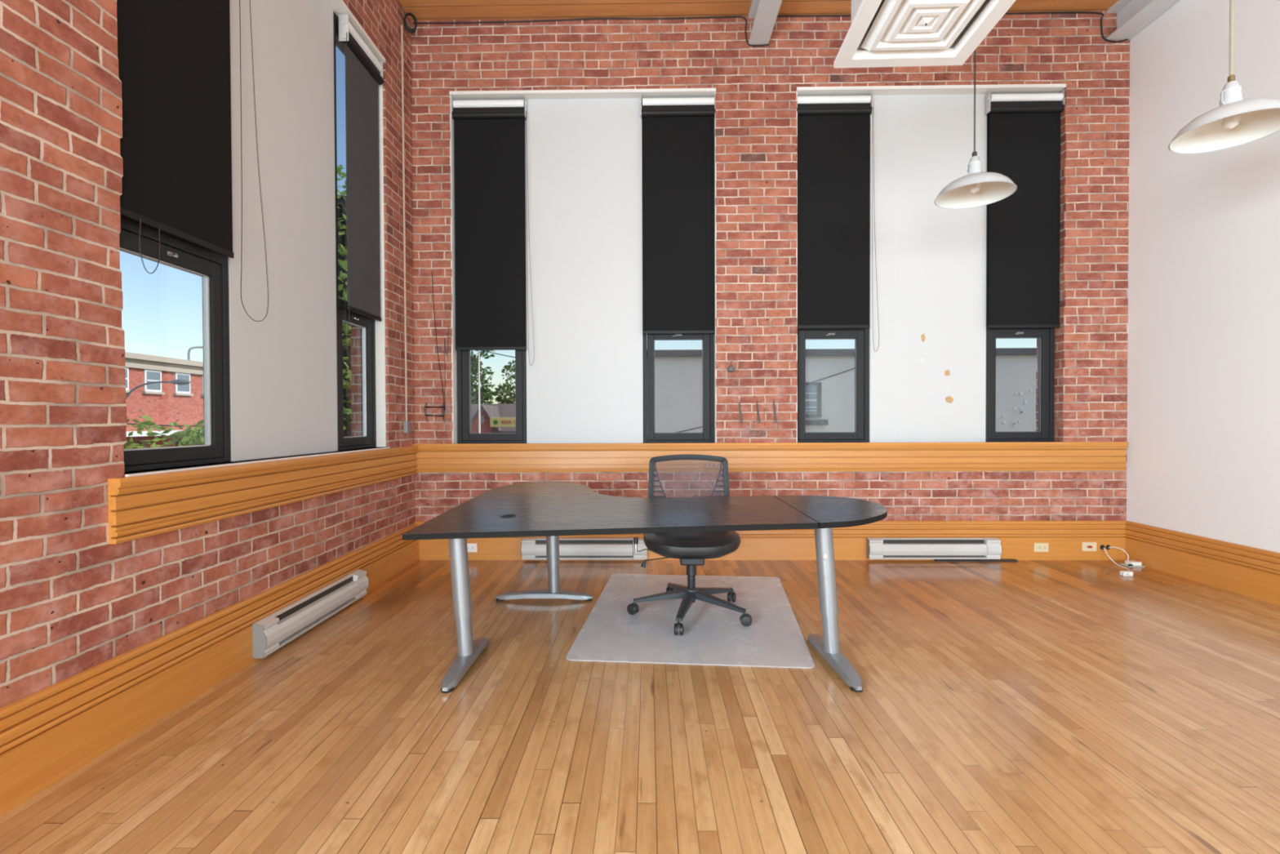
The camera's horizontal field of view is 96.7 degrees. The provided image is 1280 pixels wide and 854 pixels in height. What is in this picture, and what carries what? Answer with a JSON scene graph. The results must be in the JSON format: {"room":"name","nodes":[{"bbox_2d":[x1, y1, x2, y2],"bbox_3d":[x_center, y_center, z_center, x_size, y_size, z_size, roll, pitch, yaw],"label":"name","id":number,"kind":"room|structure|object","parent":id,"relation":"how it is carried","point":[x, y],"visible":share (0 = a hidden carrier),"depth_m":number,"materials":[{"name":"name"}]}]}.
{"room":"office","nodes":[
{"label":"office","id":0,"kind":"room"},
{"bbox_2d":[0,0,415,707],"bbox_3d":[-2.104,-1.073,-0.013,0.280,4.480,9.540,0,1,1],"label":"wall","id":1,"kind":"structure","parent":0,"point":[73,601],"depth_m":1.98,"materials":[{"name":"red brick"}]},
{"bbox_2d":[119,214,231,471],"bbox_3d":[-2.050,-1.265,2.446,0.116,2.878,0.662,0,1,1],"label":"window","id":2,"kind":"structure","parent":1,"relation":"in","point":[175,252],"depth_m":2.68,"materials":[{"name":"metal"}]},
{"bbox_2d":[116,0,234,257],"bbox_3d":[-1.969,-1.753,2.433,0.072,1.887,0.636,0,1,1],"label":"roller blind","id":3,"kind":"object","parent":1,"relation":"attached to","point":[174,55],"visible":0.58,"depth_m":2.43,"materials":[{"name":"black fabric"}]},
{"bbox_2d":[138,218,159,273],"bbox_3d":[-1.947,-0.710,2.260,0.003,0.203,0.095,0,1,1],"label":"blind cord","id":4,"kind":"object","parent":3,"relation":"hanging from","point":[140,219],"visible":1,"depth_m":2.23,"materials":[{"name":"black plastic"}]},
{"bbox_2d":[239,0,268,321],"bbox_3d":[-1.938,-1.561,2.851,0.010,2.057,0.205,0,1,1],"label":"blind cord","id":5,"kind":"object","parent":3,"relation":"hanging from","point":[239,0],"visible":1,"depth_m":2.79,"materials":[{"name":"grey plastic"}]},
{"bbox_2d":[0,524,419,816],"bbox_3d":[-1.929,1.016,0.161,0.050,0.297,9.240,0,1,1],"label":"baseboard","id":6,"kind":"structure","parent":1,"relation":"attached to","point":[47,734],"depth_m":2.14,"materials":[{"name":"brown wood"}]},
{"bbox_2d":[123,446,390,476],"bbox_3d":[-2.007,0.171,3.213,0.210,0.014,2.162,0,1,1],"label":"trim","id":7,"kind":"structure","parent":1,"relation":"attached to","point":[162,470],"depth_m":2.71,"materials":[{"name":"white paint"}]},
{"bbox_2d":[107,445,419,543],"bbox_3d":[-1.885,0.288,3.417,0.048,0.238,2.710,0,1,1],"label":"trim","id":8,"kind":"structure","parent":1,"relation":"attached to","point":[140,506],"depth_m":2.64,"materials":[{"name":"brown wood"}]},
{"bbox_2d":[228,0,337,461],"bbox_3d":[-2.051,-1.275,3.253,0.100,2.878,0.947,0,1,1],"label":"wall panel","id":9,"kind":"object","parent":1,"relation":"attached to","point":[283,365],"visible":0.82,"depth_m":3.19,"materials":[{"name":"grey paint"}]},
{"bbox_2d":[252,568,368,657],"bbox_3d":[-1.826,1.025,3.240,0.069,0.165,1.000,0,1,1],"label":"baseboard heater","id":10,"kind":"object","parent":1,"relation":"attached to","point":[275,630],"visible":1,"depth_m":3.09,"materials":[{"name":"white metal"}]},
{"bbox_2d":[275,576,352,620],"bbox_3d":[-1.838,0.969,3.240,0.005,0.029,0.766,0,1,1],"label":"grille","id":11,"kind":"object","parent":10,"relation":"attached to","point":[299,606],"depth_m":3.19,"materials":[{"name":"white metal"}]},
{"bbox_2d":[333,11,376,450],"bbox_3d":[-2.027,-1.285,3.998,0.116,2.878,0.540,0,1,1],"label":"window","id":12,"kind":"structure","parent":1,"relation":"in","point":[368,439],"depth_m":4.01,"materials":[{"name":"metal"}]},
{"bbox_2d":[338,14,383,335],"bbox_3d":[-1.941,-1.659,3.974,0.072,2.113,0.563,0,1,1],"label":"roller blind","id":13,"kind":"object","parent":12,"relation":"attached to","point":[363,70],"visible":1,"depth_m":3.97,"materials":[{"name":"grey fabric"}]},
{"bbox_2d":[325,0,386,446],"bbox_3d":[-1.966,-1.286,3.195,0.103,2.901,2.164,0,1,1],"label":"trim","id":14,"kind":"structure","parent":1,"relation":"attached to","point":[339,6],"depth_m":4.27,"materials":[{"name":"white paint"}]},
{"bbox_2d":[400,25,410,432],"bbox_3d":[-1.883,-1.571,4.564,0.030,3.240,0.060,0,1,1],"label":"conduit","id":15,"kind":"object","parent":1,"relation":"attached to","point":[406,424],"visible":1,"depth_m":4.55,"materials":[{"name":"grey metal"}]},
{"bbox_2d":[403,12,417,34],"bbox_3d":[-1.846,-3.252,4.575,0.103,0.157,0.042,-1,1,-34],"label":"cable coil","id":16,"kind":"object","parent":1,"relation":"hanging from","point":[408,29],"visible":1,"depth_m":4.57,"materials":[{"name":"black rubber"}]},
{"bbox_2d":[0,560,1279,853],"bbox_3d":[0.945,1.216,0.086,6.600,0.120,9.970,0,1,1],"label":"floor","id":17,"kind":"structure","parent":0,"point":[1021,706],"depth_m":2.11,"materials":[{"name":"brown wood"}]},
{"bbox_2d":[402,482,887,693],"bbox_3d":[0.083,0.744,3.228,2.172,0.750,1.874,0,1,1],"label":"desk","id":18,"kind":"object","parent":17,"relation":"on","point":[551,510],"visible":1,"depth_m":2.66,"materials":[{"name":"black wood"}]},
{"bbox_2d":[565,573,814,667],"bbox_3d":[0.325,1.112,3.458,1.229,0.003,1.556,0,1,6],"label":"chair mat","id":19,"kind":"object","parent":17,"relation":"on","point":[713,634],"visible":0.99,"depth_m":3.15,"materials":[{"name":"plastic"}]},
{"bbox_2d":[626,453,751,635],"bbox_3d":[0.275,0.643,3.367,0.709,0.930,0.730,0,1,1],"label":"office chair","id":20,"kind":"object","parent":19,"relation":"on","point":[691,548],"visible":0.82,"depth_m":3.31,"materials":[{"name":"black plastic"}]},
{"bbox_2d":[934,559,1017,561],"bbox_3d":[2.737,1.085,4.637,0.650,0.011,0.045,0,1,1],"label":"metal strip","id":21,"kind":"object","parent":17,"relation":"on","point":[937,560],"visible":1,"depth_m":4.62,"materials":[{"name":"grey metal"}]},
{"bbox_2d":[1103,547,1129,570],"bbox_3d":[3.727,1.040,4.419,0.078,0.104,0.466,0,1,24],"label":"cable","id":22,"kind":"object","parent":17,"relation":"on","point":[1104,548],"visible":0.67,"depth_m":4.52,"materials":[{"name":"white plastic"}]},
{"bbox_2d":[1120,570,1133,576],"bbox_3d":[3.586,1.079,4.193,0.070,0.032,0.042,0,1,1],"label":"box","id":23,"kind":"object","parent":17,"relation":"on","point":[1126,573],"visible":1,"depth_m":4.17,"materials":[{"name":"white plastic"}]},
{"bbox_2d":[1120,560,1144,566],"bbox_3d":[3.870,1.069,4.472,0.120,0.041,0.090,0,1,1],"label":"switch","id":24,"kind":"object","parent":17,"relation":"on","point":[1127,562],"visible":1,"depth_m":4.45,"materials":[{"name":"white plastic"}]},
{"bbox_2d":[1108,546,1128,559],"bbox_3d":[3.866,1.022,4.585,0.044,0.103,0.139,0,1,-21],"label":"cable","id":25,"kind":"object","parent":24,"relation":"attached to","point":[1108,547],"visible":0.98,"depth_m":4.56,"materials":[{"name":"white plastic"}]},
{"bbox_2d":[399,0,1118,21],"bbox_3d":[0.929,-3.474,0.027,6.600,0.300,9.970,0,1,1],"label":"ceiling","id":26,"kind":"structure","parent":0,"point":[423,10],"depth_m":4.59,"materials":[{"name":"brown wood"}]},
{"bbox_2d":[748,0,782,44],"bbox_3d":[0.905,-3.208,0.066,0.165,0.237,9.240,0,1,1],"label":"ceiling beam","id":27,"kind":"structure","parent":26,"relation":"attached to","point":[764,13],"depth_m":4.45,"materials":[{"name":"grey paint"}]},
{"bbox_2d":[833,0,1016,68],"bbox_3d":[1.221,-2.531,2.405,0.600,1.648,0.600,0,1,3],"label":"ceiling vent","id":28,"kind":"object","parent":26,"relation":"in","point":[881,33],"visible":1,"depth_m":2.49,"materials":[{"name":"white metal"}]},
{"bbox_2d":[933,49,1017,208],"bbox_3d":[1.945,-2.357,3.302,0.416,2.024,0.416,0,1,1],"label":"pendant lamp","id":29,"kind":"object","parent":26,"relation":"hanging from","point":[977,188],"visible":1,"depth_m":3.32,"materials":[{"name":"white metal"}]},
{"bbox_2d":[1106,0,1178,39],"bbox_3d":[3.830,-3.217,0.023,0.185,0.237,9.240,0,1,1],"label":"ceiling beam","id":30,"kind":"structure","parent":26,"relation":"attached to","point":[1132,15],"depth_m":4.47,"materials":[{"name":"grey paint"}]},
{"bbox_2d":[1168,0,1279,154],"bbox_3d":[2.670,-2.346,2.561,0.416,2.031,0.416,0,1,1],"label":"pendant lamp","id":31,"kind":"object","parent":26,"relation":"hanging from","point":[1237,121],"visible":1,"depth_m":2.58,"materials":[{"name":"white metal"}]},
{"bbox_2d":[411,11,1129,520],"bbox_3d":[1.043,-1.145,4.876,6.530,4.480,0.330,0,1,1],"label":"wall","id":32,"kind":"structure","parent":0,"point":[756,136],"depth_m":4.70,"materials":[{"name":"red brick"}]},
{"bbox_2d":[424,271,448,422],"bbox_3d":[-1.697,-0.668,4.740,0.203,1.252,0.042,0,1,1],"label":"wire bundle","id":33,"kind":"object","parent":32,"relation":"attached to","point":[442,406],"visible":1,"depth_m":4.75,"materials":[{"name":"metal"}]},
{"bbox_2d":[466,543,476,551],"bbox_3d":[-1.411,1.003,4.722,0.116,0.074,0.009,0,1,1],"label":"wall outlet","id":34,"kind":"object","parent":32,"relation":"attached to","point":[471,547],"visible":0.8,"depth_m":4.72,"materials":[{"name":"white plastic"}]},
{"bbox_2d":[457,186,526,443],"bbox_3d":[-1.267,-1.313,4.875,0.595,2.908,0.116,0,1,1],"label":"window","id":35,"kind":"structure","parent":32,"relation":"in","point":[464,357],"depth_m":4.86,"materials":[{"name":"black metal"}]},
{"bbox_2d":[451,96,534,365],"bbox_3d":[-1.234,-1.637,4.782,0.690,2.243,0.072,0,1,1],"label":"roller blind","id":36,"kind":"object","parent":35,"relation":"attached to","point":[489,135],"visible":1,"depth_m":4.78,"materials":[{"name":"black fabric"}]},
{"bbox_2d":[524,97,643,443],"bbox_3d":[-0.473,-1.316,4.866,0.989,2.908,0.100,0,1,1],"label":"wall panel","id":37,"kind":"object","parent":32,"relation":"attached to","point":[584,162],"visible":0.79,"depth_m":4.82,"materials":[{"name":"grey paint"}]},
{"bbox_2d":[520,537,647,559],"bbox_3d":[-0.458,1.002,4.678,1.030,0.165,0.069,0,1,1],"label":"baseboard heater","id":38,"kind":"object","parent":32,"relation":"attached to","point":[531,548],"visible":0.84,"depth_m":4.66,"materials":[{"name":"white metal"}]},
{"bbox_2d":[536,539,632,543],"bbox_3d":[-0.458,0.946,4.688,0.796,0.029,0.005,0,1,1],"label":"grille","id":39,"kind":"object","parent":38,"relation":"attached to","point":[538,541],"depth_m":4.69,"materials":[{"name":"white metal"}]},
{"bbox_2d":[413,16,768,46],"bbox_3d":[-0.411,-3.250,4.698,2.941,0.249,0.011,0,1,1],"label":"cable","id":40,"kind":"object","parent":32,"relation":"attached to","point":[713,17],"visible":1,"depth_m":4.69,"materials":[{"name":"black rubber"}]},
{"bbox_2d":[641,99,714,443],"bbox_3d":[0.326,-1.319,4.851,0.610,2.908,0.116,0,1,1],"label":"window","id":41,"kind":"structure","parent":32,"relation":"in","point":[707,435],"depth_m":4.84,"materials":[{"name":"black metal"}]},
{"bbox_2d":[640,93,715,333],"bbox_3d":[0.350,-1.707,4.758,0.695,2.113,0.072,0,1,1],"label":"roller blind","id":42,"kind":"object","parent":41,"relation":"attached to","point":[678,133],"visible":0.96,"depth_m":4.76,"materials":[{"name":"black fabric"}]},
{"bbox_2d":[727,360,735,372],"bbox_3d":[0.756,-0.504,4.715,0.068,0.097,0.026,0,1,1],"label":"bell","id":43,"kind":"object","parent":32,"relation":"attached to","point":[731,369],"visible":1,"depth_m":4.71,"materials":[{"name":"metal"}]},
{"bbox_2d":[738,399,742,422],"bbox_3d":[0.837,-0.132,4.717,0.034,0.202,0.029,0,1,1],"label":"tie","id":44,"kind":"object","parent":32,"relation":"attached to","point":[740,415],"visible":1,"depth_m":4.72,"materials":[{"name":"metal"}]},
{"bbox_2d":[448,84,1066,443],"bbox_3d":[0.954,-1.332,4.768,5.074,2.932,0.124,0,1,1],"label":"trim","id":45,"kind":"structure","parent":32,"relation":"attached to","point":[1010,88],"depth_m":4.73,"materials":[{"name":"white paint"}]},
{"bbox_2d":[756,399,759,422],"bbox_3d":[0.983,-0.132,4.715,0.034,0.202,0.029,0,1,1],"label":"tie","id":46,"kind":"object","parent":32,"relation":"attached to","point":[757,411],"visible":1,"depth_m":4.71,"materials":[{"name":"metal"}]},
{"bbox_2d":[412,441,1128,472],"bbox_3d":[1.045,0.250,4.705,5.870,0.238,0.048,0,1,1],"label":"trim","id":47,"kind":"structure","parent":32,"relation":"attached to","point":[978,455],"depth_m":4.70,"materials":[{"name":"brown wood"}]},
{"bbox_2d":[414,520,1127,559],"bbox_3d":[1.063,0.939,4.712,5.900,0.316,0.050,0,1,1],"label":"baseboard","id":48,"kind":"structure","parent":32,"relation":"attached to","point":[1064,539],"depth_m":4.68,"materials":[{"name":"brown wood"}]},
{"bbox_2d":[773,398,777,422],"bbox_3d":[1.121,-0.133,4.713,0.034,0.202,0.029,0,1,1],"label":"tie","id":49,"kind":"object","parent":32,"relation":"attached to","point":[775,414],"visible":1,"depth_m":4.71,"materials":[{"name":"metal"}]},
{"bbox_2d":[797,328,869,442],"bbox_3d":[1.618,-1.323,4.832,0.630,2.908,0.116,0,1,1],"label":"window","id":50,"kind":"structure","parent":32,"relation":"in","point":[860,335],"depth_m":4.82,"materials":[{"name":"black metal"}]},
{"bbox_2d":[796,91,879,351],"bbox_3d":[1.635,-1.696,4.739,0.700,2.143,0.072,0,1,1],"label":"roller blind","id":51,"kind":"object","parent":32,"relation":"attached to","point":[833,131],"visible":0.91,"depth_m":4.74,"materials":[{"name":"black fabric"}]},
{"bbox_2d":[868,93,986,442],"bbox_3d":[2.419,-1.326,4.823,0.968,2.908,0.102,0,1,1],"label":"wall panel","id":52,"kind":"object","parent":32,"relation":"attached to","point":[927,369],"visible":0.98,"depth_m":4.77,"materials":[{"name":"grey paint"}]},
{"bbox_2d":[866,537,1001,559],"bbox_3d":[2.392,0.991,4.636,1.060,0.165,0.069,0,1,1],"label":"baseboard heater","id":53,"kind":"object","parent":32,"relation":"attached to","point":[877,548],"visible":1,"depth_m":4.62,"materials":[{"name":"white metal"}]},
{"bbox_2d":[883,539,983,542],"bbox_3d":[2.392,0.934,4.646,0.826,0.029,0.005,0,1,1],"label":"grille","id":54,"kind":"object","parent":53,"relation":"attached to","point":[884,540],"depth_m":4.64,"materials":[{"name":"white metal"}]},
{"bbox_2d":[777,11,1128,42],"bbox_3d":[2.524,-3.256,4.654,2.912,0.254,0.011,0,1,1],"label":"cable","id":55,"kind":"object","parent":32,"relation":"attached to","point":[1063,12],"visible":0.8,"depth_m":4.64,"materials":[{"name":"black rubber"}]},
{"bbox_2d":[985,113,1054,441],"bbox_3d":[3.195,-1.328,4.809,0.580,2.908,0.116,0,1,1],"label":"window","id":56,"kind":"structure","parent":32,"relation":"in","point":[1046,336],"depth_m":4.79,"materials":[{"name":"black metal"}]},
{"bbox_2d":[985,88,1065,328],"bbox_3d":[3.215,-1.701,4.716,0.682,2.143,0.072,0,1,1],"label":"roller blind","id":57,"kind":"object","parent":56,"relation":"attached to","point":[1024,225],"visible":1,"depth_m":4.71,"materials":[{"name":"black fabric"}]},
{"bbox_2d":[1034,542,1048,551],"bbox_3d":[3.283,0.986,4.652,0.116,0.074,0.009,0,1,1],"label":"wall outlet","id":58,"kind":"object","parent":32,"relation":"attached to","point":[1038,547],"visible":1,"depth_m":4.65,"materials":[{"name":"beige plastic"}]},
{"bbox_2d":[1082,542,1096,551],"bbox_3d":[3.672,0.979,4.645,0.116,0.074,0.012,0,1,1],"label":"wall outlet","id":59,"kind":"object","parent":32,"relation":"attached to","point":[1086,546],"visible":1,"depth_m":4.64,"materials":[{"name":"beige plastic"}]},
{"bbox_2d":[1099,544,1110,549],"bbox_3d":[3.801,0.982,4.647,0.088,0.041,0.004,0,1,1],"label":"plug","id":60,"kind":"object","parent":32,"relation":"attached to","point":[1102,546],"visible":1,"depth_m":4.65,"materials":[{"name":"black plastic"}]},
{"bbox_2d":[1126,0,1279,552],"bbox_3d":[4.060,-1.093,-0.104,0.250,4.480,9.540,0,1,1],"label":"wall","id":61,"kind":"structure","parent":0,"point":[1203,452],"depth_m":4.02,"materials":[{"name":"white paint"}]},
{"bbox_2d":[1124,520,1279,605],"bbox_3d":[3.920,0.988,0.075,0.050,0.316,9.240,0,1,1],"label":"baseboard","id":62,"kind":"structure","parent":61,"relation":"attached to","point":[1254,572],"depth_m":3.97,"materials":[{"name":"brown wood"}]},
{"label":"outside","id":63,"kind":"structure","parent":0,"visible":0},
{"bbox_3d":[0.680,4.388,45.054,180.000,0.200,170.000,0,1,1],"label":"ground","id":64,"kind":"structure","parent":63,"visible":0},
{"bbox_2d":[125,378,190,399],"bbox_3d":[-15.287,1.589,17.910,2.274,6.195,0.200,0,1,-3],"label":"street lamp","id":65,"kind":"object","parent":64,"relation":"on","point":[180,381],"visible":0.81,"depth_m":17.87,"materials":[{"name":"grey metal"}]},
{"bbox_2d":[123,351,204,448],"bbox_3d":[-26.031,0.717,28.398,11.100,7.750,32.600,0,1,1],"label":"building","id":66,"kind":"structure","parent":64,"relation":"on","point":[165,403],"depth_m":25.61,"materials":[{"name":"red brick"}]},
{"bbox_2d":[187,346,203,359],"bbox_3d":[-22.323,-3.663,29.154,0.148,0.946,1.549,0,1,21],"label":"vent pipe","id":67,"kind":"object","parent":66,"relation":"on","point":[195,347],"visible":0.6,"depth_m":28.54,"materials":[{"name":"grey metal"}]},
{"bbox_2d":[123,415,204,448],"bbox_3d":[-13.047,2.195,16.199,2.954,5.028,4.923,0,1,1],"label":"tree","id":68,"kind":"object","parent":64,"relation":"on","point":[194,433],"visible":0.07,"depth_m":16.34,"materials":[{"name":"green plant"}]},
{"bbox_2d":[337,164,351,436],"bbox_3d":[-4.766,0.479,8.862,2.124,8.581,1.793,0,1,17],"label":"tree","id":69,"kind":"object","parent":64,"relation":"on","point":[341,200],"visible":0.11,"depth_m":8.84,"materials":[{"name":"green plant"}]},
{"bbox_2d":[478,350,480,433],"bbox_3d":[-10.208,-0.262,36.154,0.139,9.400,0.139,0,1,23],"label":"utility pole","id":70,"kind":"object","parent":64,"relation":"on","point":[479,426],"visible":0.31,"depth_m":36.09,"materials":[{"name":"grey metal"}]},
{"bbox_2d":[480,350,515,357],"bbox_3d":[-6.825,-4.332,36.049,6.689,1.176,0.054,0,1,1],"label":"overhead wire","id":71,"kind":"object","parent":70,"relation":"attached to","point":[481,350],"visible":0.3,"depth_m":36.06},
{"bbox_2d":[471,350,496,404],"bbox_3d":[-15.031,-2.432,52.099,3.896,13.376,3.360,0,1,1],"label":"tree","id":72,"kind":"object","parent":64,"relation":"on","point":[486,393],"visible":0.54,"depth_m":51.94,"materials":[{"name":"green plant"}]},
{"bbox_2d":[471,404,515,433],"bbox_3d":[-9.345,1.259,44.162,14.000,6.150,9.200,0,1,1],"label":"brick house","id":73,"kind":"structure","parent":64,"relation":"on","point":[486,411],"depth_m":40.52,"materials":[{"name":"brown"}]},
{"bbox_2d":[489,417,515,431],"bbox_3d":[-9.145,-0.191,39.380,2.450,0.930,0.240,0,1,1],"label":"shop sign","id":74,"kind":"object","parent":73,"relation":"attached to","point":[497,422],"visible":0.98,"depth_m":39.30,"materials":[{"name":"metal"}]},
{"bbox_2d":[493,359,515,404],"bbox_3d":[-11.976,-1.309,56.945,5.276,10.986,4.258,0,1,1],"label":"tree","id":75,"kind":"object","parent":64,"relation":"on","point":[505,400],"visible":0.3,"depth_m":56.04,"materials":[{"name":"green plant"}]},
{"bbox_2d":[646,347,1037,432],"bbox_3d":[6.530,1.343,16.904,15.650,6.560,6.240,0,1,1],"label":"building","id":76,"kind":"structure","parent":64,"relation":"on","point":[830,401],"depth_m":13.92,"materials":[{"name":"metal"}]},
{"bbox_2d":[675,426,702,432],"bbox_3d":[0.873,0.025,13.979,3.875,0.832,0.022,0,1,1],"label":"overhead wire","id":77,"kind":"object","parent":76,"relation":"attached to","point":[700,426],"visible":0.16,"depth_m":13.97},
{"bbox_2d":[812,367,854,382],"bbox_3d":[4.902,-1.338,13.887,1.607,0.572,0.022,0,1,1],"label":"overhead wire","id":78,"kind":"object","parent":76,"relation":"attached to","point":[854,367],"visible":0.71,"depth_m":13.88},
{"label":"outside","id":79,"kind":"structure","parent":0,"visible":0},
{"bbox_2d":[126,422,204,426],"bbox_3d":[-14.747,-0.452,17.214,0.036,0.947,14.005,0,1,1],"label":"overhead wire","id":80,"kind":"object","parent":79,"point":[127,423],"visible":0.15,"depth_m":17.73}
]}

